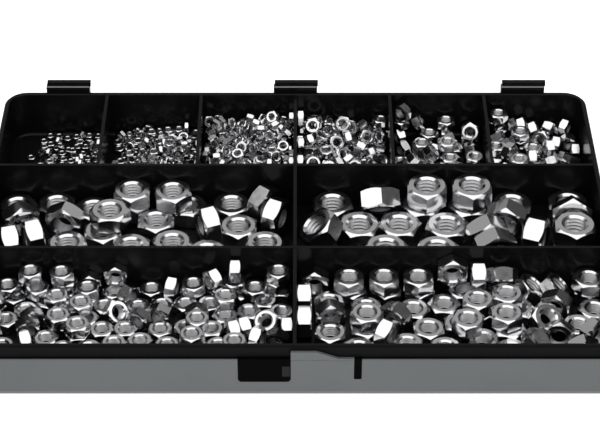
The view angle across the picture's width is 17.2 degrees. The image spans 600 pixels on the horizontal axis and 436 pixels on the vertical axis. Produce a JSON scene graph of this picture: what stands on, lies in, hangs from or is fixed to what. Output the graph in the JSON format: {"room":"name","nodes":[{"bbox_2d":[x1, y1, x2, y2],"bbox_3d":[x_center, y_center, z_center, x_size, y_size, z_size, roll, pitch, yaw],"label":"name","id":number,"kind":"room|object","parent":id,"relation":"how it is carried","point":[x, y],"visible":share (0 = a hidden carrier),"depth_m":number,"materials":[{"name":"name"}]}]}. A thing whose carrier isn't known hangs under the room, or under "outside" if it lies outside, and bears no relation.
{"room":"blank studio backdrop","nodes":[
{"label":"blank studio backdrop","id":0,"kind":"room"},
{"bbox_2d":[0,0,599,435],"bbox_3d":[-0.002,0.016,0.893,6.000,0.001,6.000,0,38,0],"label":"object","id":1,"kind":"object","parent":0,"point":[120,46],"depth_m":1.01,"materials":[{"name":"white paper"}]},
{"bbox_2d":[0,80,599,393],"bbox_3d":[-0.002,0.003,0.885,0.279,0.030,0.188,0,38,0],"label":"storage box","id":2,"kind":"object","parent":1,"relation":"on","point":[302,365],"visible":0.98,"depth_m":0.86,"materials":[{"name":"black plastic"}]},
{"bbox_2d":[26,131,99,163],"bbox_3d":[-0.112,-0.026,0.939,0.038,0.006,0.054,0,38,0],"label":"nuts","id":3,"kind":"object","parent":2,"relation":"on","point":[45,147],"visible":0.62,"depth_m":0.95,"materials":[{"name":"silver metal"}]},
{"bbox_2d":[0,178,290,245],"bbox_3d":[-0.071,0.003,0.893,0.135,0.019,0.054,0,38,0],"label":"nuts","id":4,"kind":"object","parent":2,"relation":"on","point":[21,216],"visible":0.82,"depth_m":0.89,"materials":[{"name":"silver metal"}]},
{"bbox_2d":[0,258,292,342],"bbox_3d":[-0.070,0.041,0.842,0.136,0.021,0.059,0,38,0],"label":"nuts","id":5,"kind":"object","parent":2,"relation":"on","point":[73,310],"visible":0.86,"depth_m":0.85,"materials":[{"name":"silver metal"}]},
{"bbox_2d":[112,122,196,163],"bbox_3d":[-0.069,-0.028,0.938,0.043,0.010,0.055,0,38,0],"label":"nuts","id":6,"kind":"object","parent":2,"relation":"on","point":[165,143],"visible":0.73,"depth_m":0.95,"materials":[{"name":"silver metal"}]},
{"bbox_2d":[202,111,293,163],"bbox_3d":[-0.025,-0.031,0.935,0.044,0.018,0.055,0,38,0],"label":"nuts","id":7,"kind":"object","parent":2,"relation":"on","point":[248,140],"visible":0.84,"depth_m":0.94,"materials":[{"name":"silver metal"}]},
{"bbox_2d":[297,110,388,163],"bbox_3d":[0.020,-0.030,0.935,0.045,0.018,0.056,0,38,0],"label":"nuts","id":8,"kind":"object","parent":2,"relation":"on","point":[341,140],"visible":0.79,"depth_m":0.94,"materials":[{"name":"silver metal"}]},
{"bbox_2d":[392,103,483,163],"bbox_3d":[0.065,-0.032,0.935,0.045,0.022,0.055,0,38,0],"label":"nuts","id":9,"kind":"object","parent":2,"relation":"on","point":[425,150],"visible":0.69,"depth_m":0.94,"materials":[{"name":"silver metal"}]},
{"bbox_2d":[297,173,595,245],"bbox_3d":[0.065,0.002,0.891,0.134,0.022,0.055,0,38,0],"label":"nuts","id":10,"kind":"object","parent":2,"relation":"on","point":[471,217],"visible":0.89,"depth_m":0.89,"materials":[{"name":"silver metal"}]},
{"bbox_2d":[297,254,599,342],"bbox_3d":[0.066,0.041,0.842,0.135,0.022,0.059,0,38,0],"label":"nuts","id":11,"kind":"object","parent":2,"relation":"on","point":[501,305],"visible":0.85,"depth_m":0.85,"materials":[{"name":"silver metal"}]},
{"bbox_2d":[488,108,581,163],"bbox_3d":[0.111,-0.030,0.936,0.045,0.017,0.055,0,38,0],"label":"nuts","id":12,"kind":"object","parent":2,"relation":"on","point":[505,150],"visible":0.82,"depth_m":0.94,"materials":[{"name":"silver metal"}]}
]}

